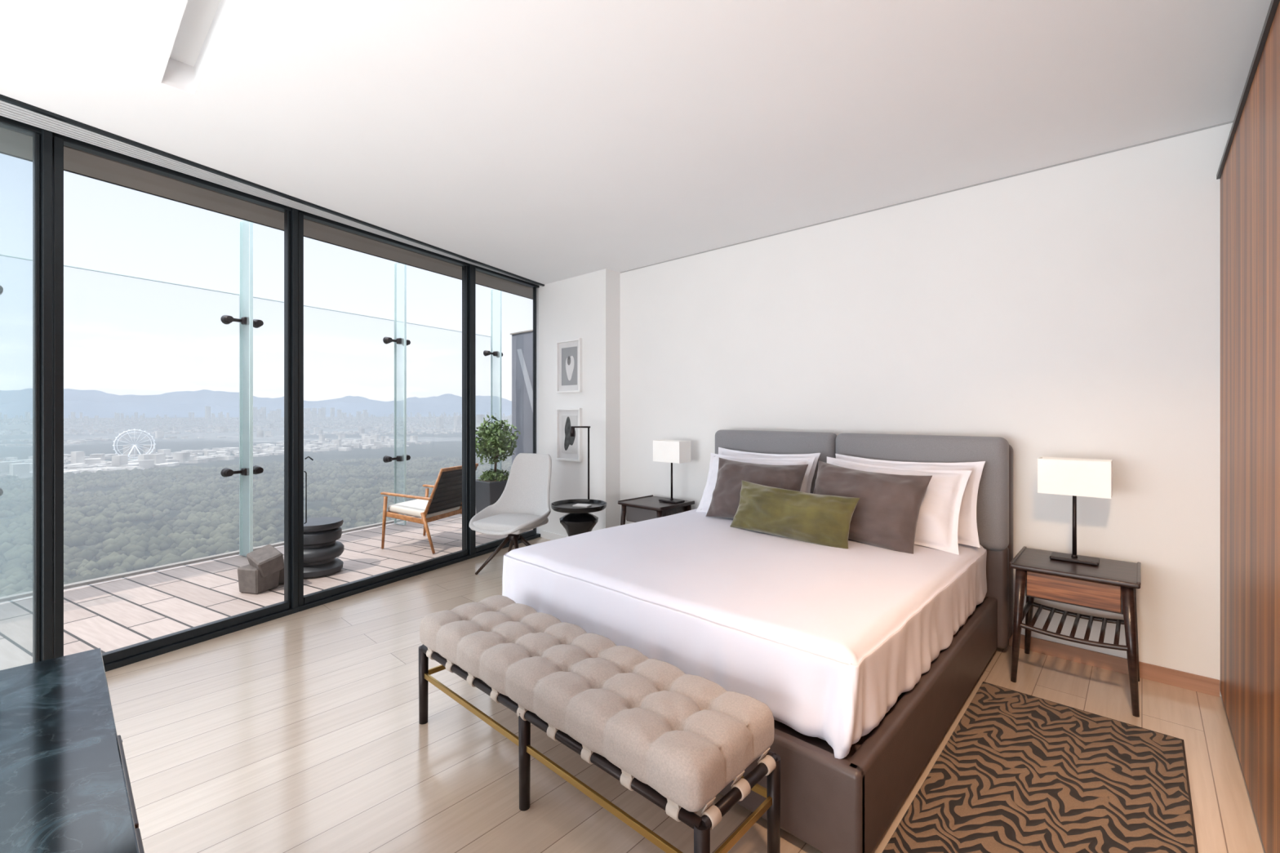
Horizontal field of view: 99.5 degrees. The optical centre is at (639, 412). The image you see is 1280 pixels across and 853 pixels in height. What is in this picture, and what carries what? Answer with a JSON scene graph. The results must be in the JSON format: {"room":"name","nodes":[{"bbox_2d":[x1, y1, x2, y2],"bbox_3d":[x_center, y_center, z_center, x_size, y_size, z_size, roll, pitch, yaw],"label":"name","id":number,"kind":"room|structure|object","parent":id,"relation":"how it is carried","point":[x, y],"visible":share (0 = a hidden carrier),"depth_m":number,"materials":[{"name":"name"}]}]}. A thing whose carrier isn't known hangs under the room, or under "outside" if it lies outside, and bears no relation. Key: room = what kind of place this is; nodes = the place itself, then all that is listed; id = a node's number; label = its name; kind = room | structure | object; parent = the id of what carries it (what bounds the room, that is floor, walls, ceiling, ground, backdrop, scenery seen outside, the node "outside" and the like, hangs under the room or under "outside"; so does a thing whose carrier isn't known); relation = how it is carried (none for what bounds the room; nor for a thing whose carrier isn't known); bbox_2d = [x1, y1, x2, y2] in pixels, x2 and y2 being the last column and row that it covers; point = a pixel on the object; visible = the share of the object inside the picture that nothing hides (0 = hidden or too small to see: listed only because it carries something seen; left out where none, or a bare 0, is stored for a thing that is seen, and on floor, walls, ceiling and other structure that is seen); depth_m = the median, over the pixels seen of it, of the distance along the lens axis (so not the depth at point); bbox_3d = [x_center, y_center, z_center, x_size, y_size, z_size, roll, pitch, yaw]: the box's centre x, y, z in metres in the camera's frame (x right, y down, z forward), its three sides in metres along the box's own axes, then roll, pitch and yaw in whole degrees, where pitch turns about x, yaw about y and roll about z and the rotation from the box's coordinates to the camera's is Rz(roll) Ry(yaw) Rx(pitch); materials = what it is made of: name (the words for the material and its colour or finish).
{"room":"bedroom","nodes":[
{"label":"bedroom","id":0,"kind":"room"},
{"bbox_2d":[0,125,533,299],"bbox_3d":[-2.995,-1.550,3.353,0.391,0.300,9.000,0,0,29],"label":"soffit","id":1,"kind":"structure","parent":0,"point":[13,143],"depth_m":3.66,"materials":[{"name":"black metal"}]},
{"bbox_2d":[510,329,533,464],"bbox_3d":[-1.107,0.065,7.979,2.470,2.670,0.240,0,0,43],"label":"panel","id":2,"kind":"object","parent":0,"point":[522,411],"depth_m":8.54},
{"bbox_2d":[516,348,533,412],"bbox_3d":[-1.519,0.200,8.218,1.200,2.400,0.001,0,0,43],"label":"diagonal band","id":3,"kind":"object","parent":2,"relation":"attached to","point":[529,388],"visible":0.4,"depth_m":8.46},
{"bbox_2d":[536,268,620,537],"bbox_3d":[-0.637,-0.110,5.874,1.140,3.020,0.350,0,0,43],"label":"wall column","id":4,"kind":"structure","parent":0,"point":[586,307],"depth_m":5.54,"materials":[{"name":"paint"}]},
{"bbox_2d":[542,530,568,540],"bbox_3d":[-0.714,1.360,5.696,1.010,0.080,0.014,0,0,43],"label":"baseboard","id":5,"kind":"structure","parent":4,"relation":"attached to","point":[545,535],"depth_m":5.92,"materials":[{"name":"paint"}]},
{"bbox_2d":[555,337,582,392],"bbox_3d":[-0.750,-0.485,5.715,0.385,0.555,0.036,0,0,43],"label":"framed picture","id":6,"kind":"object","parent":4,"relation":"attached to","point":[568,352],"visible":1,"depth_m":5.71,"materials":[{"name":"paper"}]},
{"bbox_2d":[555,408,582,462],"bbox_3d":[-0.750,0.235,5.715,0.385,0.555,0.036,0,0,43],"label":"framed picture","id":7,"kind":"object","parent":4,"relation":"attached to","point":[568,448],"visible":0.99,"depth_m":5.72,"materials":[{"name":"paper"}]},
{"bbox_2d":[0,513,1265,852],"bbox_3d":[-2.211,1.460,2.333,8.414,0.120,9.229,0,0,43],"label":"floor","id":8,"kind":"structure","parent":0,"point":[301,731],"depth_m":2.40,"materials":[{"name":"brown wood"}]},
{"bbox_2d":[0,648,144,852],"bbox_3d":[-1.205,1.025,0.877,1.260,0.750,0.568,0,0,43],"label":"console","id":9,"kind":"object","parent":8,"relation":"on","point":[65,787],"visible":1,"depth_m":1.00,"materials":[{"name":"black stone"}]},
{"bbox_2d":[103,607,298,671],"bbox_3d":[-2.734,1.357,3.298,0.120,0.085,1.200,0,0,29],"label":"sill","id":10,"kind":"structure","parent":8,"relation":"on","point":[129,660],"depth_m":3.27,"materials":[{"name":"black metal"}]},
{"bbox_2d":[52,135,63,658],"bbox_3d":[-2.999,-0.022,2.787,0.055,2.775,0.036,0,0,29],"label":"stile","id":11,"kind":"object","parent":10,"relation":"on","point":[57,142],"visible":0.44,"depth_m":2.77,"materials":[{"name":"black metal"}]},
{"bbox_2d":[102,600,289,664],"bbox_3d":[-2.720,1.340,3.291,0.050,0.050,1.100,0,0,29],"label":"rail","id":12,"kind":"object","parent":10,"relation":"on","point":[122,653],"depth_m":3.26,"materials":[{"name":"black metal"}]},
{"bbox_2d":[284,210,290,608],"bbox_3d":[-2.455,-0.022,3.777,0.040,2.775,0.019,0,0,29],"label":"stile","id":13,"kind":"object","parent":10,"relation":"on","point":[287,214],"visible":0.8,"depth_m":3.77,"materials":[{"name":"black metal"}]},
{"bbox_2d":[284,207,297,608],"bbox_3d":[-2.452,-0.015,3.808,0.115,2.830,0.036,0,0,29],"label":"mullion","id":14,"kind":"object","parent":10,"relation":"on","point":[294,213],"visible":0.5,"depth_m":3.78,"materials":[{"name":"black metal"}]},
{"bbox_2d":[0,515,417,602],"bbox_3d":[-4.659,1.401,4.269,0.074,0.022,8.980,0,0,29],"label":"kerb","id":15,"kind":"object","parent":8,"relation":"on","point":[4,598],"depth_m":4.84,"materials":[{"name":"grey concrete"}]},
{"bbox_2d":[0,220,502,603],"bbox_3d":[-4.276,-0.235,4.508,0.209,3.270,8.900,0,0,29],"label":"glass balustrade","id":16,"kind":"object","parent":8,"relation":"on","point":[246,470],"visible":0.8,"depth_m":5.32,"materials":[{"name":"clear glass"}]},
{"bbox_2d":[237,544,284,594],"bbox_3d":[-3.000,1.240,4.357,0.366,0.341,0.389,0,0,43],"label":"sculpture","id":17,"kind":"object","parent":8,"relation":"on","point":[264,572],"visible":0.87,"depth_m":4.24,"materials":[{"name":"grey stone"}]},
{"bbox_2d":[303,516,343,578],"bbox_3d":[-2.849,1.183,4.767,0.430,0.455,0.430,0,0,43],"label":"stool","id":18,"kind":"object","parent":8,"relation":"on","point":[321,548],"visible":0.65,"depth_m":4.64,"materials":[{"name":"black ceramic"}]},
{"bbox_2d":[297,554,473,612],"bbox_3d":[-2.047,1.383,4.530,0.120,0.035,1.620,0,0,29],"label":"track","id":19,"kind":"object","parent":8,"relation":"on","point":[356,591],"depth_m":4.33,"materials":[{"name":"black metal"}]},
{"bbox_2d":[303,549,467,604],"bbox_3d":[-2.047,1.357,4.530,0.120,0.085,1.620,0,0,29],"label":"sill","id":20,"kind":"structure","parent":8,"relation":"on","point":[316,596],"depth_m":4.36,"materials":[{"name":"black metal"}]},
{"bbox_2d":[297,212,306,606],"bbox_3d":[-2.403,-0.022,3.835,0.073,2.775,0.048,0,0,29],"label":"stile","id":21,"kind":"object","parent":20,"relation":"on","point":[300,215],"depth_m":3.82,"materials":[{"name":"black metal"}]},
{"bbox_2d":[464,266,468,554],"bbox_3d":[-1.666,-0.022,5.191,0.040,2.775,0.019,0,0,29],"label":"stile","id":22,"kind":"object","parent":20,"relation":"on","point":[466,268],"visible":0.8,"depth_m":5.18,"materials":[{"name":"black metal"}]},
{"bbox_2d":[462,263,472,555],"bbox_3d":[-1.663,-0.015,5.223,0.115,2.830,0.036,0,0,29],"label":"mullion","id":23,"kind":"object","parent":20,"relation":"on","point":[470,267],"visible":0.46,"depth_m":5.19,"materials":[{"name":"black metal"}]},
{"bbox_2d":[380,463,478,554],"bbox_3d":[-2.215,0.984,5.768,0.747,0.852,0.670,0,0,19],"label":"armchair","id":24,"kind":"object","parent":8,"relation":"on","point":[445,500],"visible":0.89,"depth_m":5.57,"materials":[{"name":"brown wood"}]},
{"bbox_2d":[387,498,459,518],"bbox_3d":[-2.301,1.021,5.796,0.500,0.070,0.560,6,2,18],"label":"seat cushion","id":25,"kind":"object","parent":24,"relation":"on","point":[414,508],"depth_m":5.61,"materials":[{"name":"white fabric"}]},
{"bbox_2d":[475,414,519,513],"bbox_3d":[-1.983,0.720,7.434,0.700,1.381,0.711,0,0,43],"label":"topiary tree","id":26,"kind":"object","parent":8,"relation":"on","point":[489,489],"visible":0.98,"depth_m":7.31,"materials":[{"name":"green plant"}]},
{"bbox_2d":[472,533,540,557],"bbox_3d":[-1.409,1.357,5.674,0.120,0.085,1.000,0,0,29],"label":"sill","id":27,"kind":"structure","parent":8,"relation":"on","point":[537,535],"depth_m":5.48,"materials":[{"name":"black metal"}]},
{"bbox_2d":[472,266,475,553],"bbox_3d":[-1.625,-0.022,5.249,0.055,2.775,0.036,0,0,29],"label":"stile","id":28,"kind":"object","parent":27,"relation":"on","point":[473,267],"visible":0.54,"depth_m":5.23,"materials":[{"name":"black metal"}]},
{"bbox_2d":[475,529,536,552],"bbox_3d":[-1.395,1.340,5.666,0.050,0.050,0.900,0,0,29],"label":"rail","id":29,"kind":"object","parent":27,"relation":"on","point":[496,543],"depth_m":5.51,"materials":[{"name":"black metal"}]},
{"bbox_2d":[533,286,536,529],"bbox_3d":[-1.179,-0.022,6.065,0.040,2.775,0.019,0,0,29],"label":"stile","id":30,"kind":"object","parent":27,"relation":"on","point":[535,287],"visible":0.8,"depth_m":6.05,"materials":[{"name":"black metal"}]},
{"bbox_2d":[468,453,551,574],"bbox_3d":[-1.114,0.899,4.821,0.661,1.018,0.693,0,0,21],"label":"lounge chair","id":31,"kind":"object","parent":8,"relation":"on","point":[523,505],"visible":0.99,"depth_m":4.99,"materials":[{"name":"white plastic"}]},
{"bbox_2d":[551,498,607,536],"bbox_3d":[-0.535,1.100,4.749,0.490,0.600,0.490,0,0,43],"label":"round side table","id":32,"kind":"object","parent":8,"relation":"on","point":[579,519],"visible":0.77,"depth_m":4.65,"materials":[{"name":"metal"}]},
{"bbox_2d":[572,503,591,507],"bbox_3d":[-0.506,0.818,4.750,0.140,0.012,0.100,0,0,20],"label":"book","id":33,"kind":"object","parent":32,"relation":"on","point":[578,505],"depth_m":4.71,"materials":[{"name":"paper"}]},
{"bbox_2d":[569,426,590,498],"bbox_3d":[-0.500,0.766,5.123,0.258,1.268,0.225,0,0,43],"label":"floor lamp","id":34,"kind":"object","parent":8,"relation":"on","point":[572,428],"visible":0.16,"depth_m":5.10,"materials":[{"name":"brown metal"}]},
{"bbox_2d":[418,595,780,852],"bbox_3d":[-0.284,1.149,2.055,1.592,0.502,0.443,0,0,43],"label":"tufted bench","id":35,"kind":"object","parent":8,"relation":"on","point":[672,737],"visible":1,"depth_m":1.73,"materials":[{"name":"fabric"}]},
{"bbox_2d":[617,495,694,525],"bbox_3d":[0.144,1.091,4.775,0.502,0.620,0.474,0,0,43],"label":"nightstand","id":36,"kind":"object","parent":8,"relation":"on","point":[649,507],"visible":0.56,"depth_m":4.68,"materials":[{"name":"brown wood"}]},
{"bbox_2d":[653,440,690,503],"bbox_3d":[0.279,0.518,4.759,0.300,0.536,0.160,0,0,43],"label":"table lamp","id":37,"kind":"object","parent":36,"relation":"on","point":[678,451],"visible":1,"depth_m":4.69,"materials":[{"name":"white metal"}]},
{"bbox_2d":[502,429,1013,852],"bbox_3d":[0.700,0.772,3.091,2.065,1.255,2.265,0,0,43],"label":"bed","id":38,"kind":"object","parent":8,"relation":"on","point":[858,588],"visible":0.96,"depth_m":2.48,"materials":[{"name":"white fabric"}]},
{"bbox_2d":[695,453,815,512],"bbox_3d":[0.799,0.523,3.849,0.840,0.480,0.222,-1,-27,41],"label":"pillow","id":39,"kind":"object","parent":38,"relation":"on","point":[807,464],"depth_m":3.89,"materials":[{"name":"white fabric"}]},
{"bbox_2d":[718,447,820,493],"bbox_3d":[0.873,0.509,3.958,0.860,0.490,0.237,0,-20,45],"label":"pillow","id":40,"kind":"object","parent":38,"relation":"on","point":[782,457],"depth_m":3.87,"materials":[{"name":"fabric"}]},
{"bbox_2d":[715,429,836,493],"bbox_3d":[1.009,0.475,4.149,1.009,0.660,0.152,0,0,43],"label":"headboard","id":41,"kind":"object","parent":38,"relation":"on","point":[780,442],"depth_m":4.02,"materials":[{"name":"grey fabric"}]},
{"bbox_2d":[826,456,972,555],"bbox_3d":[1.461,0.524,3.224,0.840,0.480,0.225,3,-24,44],"label":"pillow","id":42,"kind":"object","parent":38,"relation":"on","point":[946,504],"depth_m":3.00,"materials":[{"name":"white fabric"}]},
{"bbox_2d":[835,453,985,547],"bbox_3d":[1.590,0.512,3.304,0.860,0.490,0.241,0,-20,41],"label":"pillow","id":43,"kind":"object","parent":38,"relation":"on","point":[971,485],"depth_m":3.13,"materials":[{"name":"white fabric"}]},
{"bbox_2d":[835,432,1008,551],"bbox_3d":[1.752,0.475,3.461,1.005,0.660,0.152,0,0,43],"label":"headboard","id":44,"kind":"object","parent":38,"relation":"on","point":[993,496],"depth_m":3.18,"materials":[{"name":"grey fabric"}]},
{"bbox_2d":[882,681,1198,852],"bbox_3d":[1.138,1.392,1.575,0.731,0.016,2.634,0,0,43],"label":"rug","id":45,"kind":"object","parent":8,"relation":"on","point":[1019,772],"visible":1,"depth_m":1.99,"materials":[{"name":"brown carpet"}]},
{"bbox_2d":[1009,546,1141,717],"bbox_3d":[2.267,1.091,2.821,0.502,0.620,0.474,0,0,43],"label":"nightstand","id":46,"kind":"object","parent":8,"relation":"on","point":[1110,586],"visible":0.97,"depth_m":2.72,"materials":[{"name":"brown wood"}]},
{"bbox_2d":[1037,457,1112,565],"bbox_3d":[2.308,0.518,2.878,0.300,0.536,0.160,0,0,43],"label":"table lamp","id":47,"kind":"object","parent":46,"relation":"on","point":[1074,477],"visible":1,"depth_m":2.83,"materials":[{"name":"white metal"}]},
{"bbox_2d":[1216,0,1279,852],"bbox_3d":[1.425,0.114,0.655,0.660,2.572,4.898,0,0,43],"label":"wardrobe","id":48,"kind":"object","parent":8,"relation":"on","point":[1248,172],"visible":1,"depth_m":1.87,"materials":[{"name":"brown wood"}]},
{"bbox_3d":[-3.398,1.340,2.077,0.050,0.050,1.480,0,0,29],"label":"sill","id":49,"kind":"structure","parent":8,"relation":"on","visible":0},
{"bbox_2d":[32,133,39,662],"bbox_3d":[-3.040,-0.022,2.729,0.040,2.775,0.019,0,0,29],"label":"stile","id":50,"kind":"object","parent":49,"relation":"on","point":[36,136],"visible":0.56,"depth_m":2.72,"materials":[{"name":"black metal"}]},
{"bbox_2d":[40,128,52,661],"bbox_3d":[-3.037,-0.015,2.760,0.115,2.830,0.036,0,0,29],"label":"mullion","id":51,"kind":"object","parent":49,"relation":"on","point":[46,137],"visible":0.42,"depth_m":2.73,"materials":[{"name":"black metal"}]},
{"bbox_2d":[0,0,1271,284],"bbox_3d":[-1.213,-1.524,1.670,6.050,0.212,7.000,0,0,43],"label":"ceiling","id":52,"kind":"structure","parent":0,"point":[544,142],"depth_m":2.45,"materials":[{"name":"paint"}]},
{"bbox_2d":[0,115,41,135],"bbox_3d":[-3.406,-1.435,2.082,0.070,0.070,1.580,0,0,29],"label":"rail","id":53,"kind":"object","parent":52,"relation":"attached to","point":[5,122],"visible":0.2,"depth_m":2.67,"materials":[{"name":"black metal"}]},
{"bbox_2d":[52,132,292,212],"bbox_3d":[-2.729,-1.435,3.296,0.070,0.070,1.200,0,0,29],"label":"rail","id":54,"kind":"object","parent":52,"relation":"attached to","point":[68,141],"visible":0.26,"depth_m":3.17,"materials":[{"name":"black metal"}]},
{"bbox_2d":[0,100,539,285],"bbox_3d":[-2.713,-1.519,2.923,2.147,0.202,6.800,0,0,43],"label":"grille","id":55,"kind":"object","parent":52,"relation":"attached to","point":[8,110],"depth_m":3.06,"materials":[{"name":"white metal"}]},
{"bbox_2d":[0,93,544,286],"bbox_3d":[-2.649,-1.437,2.864,2.034,0.066,6.800,0,0,43],"label":"trim","id":56,"kind":"structure","parent":52,"relation":"attached to","point":[3,98],"depth_m":3.18,"materials":[{"name":"black metal"}]},
{"bbox_2d":[297,209,469,266],"bbox_3d":[-2.042,-1.435,4.527,0.071,0.070,1.620,0,0,29],"label":"rail","id":57,"kind":"object","parent":52,"relation":"attached to","point":[308,215],"visible":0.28,"depth_m":4.37,"materials":[{"name":"black metal"}]},
{"bbox_2d":[472,264,539,288],"bbox_3d":[-1.404,-1.435,5.671,0.070,0.070,1.000,0,0,29],"label":"rail","id":58,"kind":"object","parent":52,"relation":"attached to","point":[477,268],"visible":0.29,"depth_m":5.64,"materials":[{"name":"black metal"}]},
{"bbox_2d":[620,122,1232,697],"bbox_3d":[1.697,-0.060,3.847,5.040,3.120,0.150,0,0,43],"label":"wall","id":59,"kind":"structure","parent":0,"point":[1072,309],"depth_m":3.23,"materials":[{"name":"paint"}]},
{"bbox_2d":[620,120,1233,273],"bbox_3d":[1.592,-1.416,3.840,4.885,0.008,0.005,0,0,43],"label":"trim","id":60,"kind":"structure","parent":59,"relation":"attached to","point":[1230,122],"depth_m":3.36,"materials":[{"name":"white paint"}]},
{"bbox_2d":[1008,634,1219,697],"bbox_3d":[1.328,1.360,4.077,4.155,0.080,0.014,0,0,43],"label":"baseboard","id":61,"kind":"structure","parent":59,"relation":"attached to","point":[1188,681],"depth_m":2.91,"materials":[{"name":"brown wood"}]},
{"label":"outside","id":62,"kind":"structure","parent":0,"visible":0},
{"bbox_2d":[0,416,511,579],"bbox_3d":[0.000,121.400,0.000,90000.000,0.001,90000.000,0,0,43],"label":"ground","id":63,"kind":"structure","parent":62,"point":[449,445],"depth_m":2039.22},
{"bbox_2d":[112,428,155,460],"bbox_3d":[-1231.247,81.253,1319.542,21.927,81.106,77.400,0,0,43],"label":"wheel","id":64,"kind":"object","parent":63,"relation":"on","point":[116,437],"visible":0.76,"depth_m":1317.90,"materials":[{"name":"white paint"}]},
{"bbox_2d":[0,454,511,596],"bbox_3d":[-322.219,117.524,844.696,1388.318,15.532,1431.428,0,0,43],"label":"forest trees","id":65,"kind":"object","parent":63,"relation":"on","point":[216,520],"visible":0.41,"depth_m":649.87,"materials":[{"name":"green plant"}]},
{"bbox_2d":[0,399,511,418],"bbox_3d":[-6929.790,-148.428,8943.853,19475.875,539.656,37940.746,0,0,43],"label":"mountain range","id":66,"kind":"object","parent":63,"relation":"on","point":[91,409],"visible":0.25,"depth_m":8883.94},
{"bbox_2d":[0,388,511,411],"bbox_3d":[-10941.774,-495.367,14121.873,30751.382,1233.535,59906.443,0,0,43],"label":"mountain range","id":67,"kind":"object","parent":63,"relation":"on","point":[223,398],"visible":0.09,"depth_m":8883.94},
{"bbox_2d":[0,406,511,478],"bbox_3d":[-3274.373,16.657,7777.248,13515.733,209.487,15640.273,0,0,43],"label":"city buildings","id":68,"kind":"structure","parent":63,"relation":"on","point":[80,463],"depth_m":2346.55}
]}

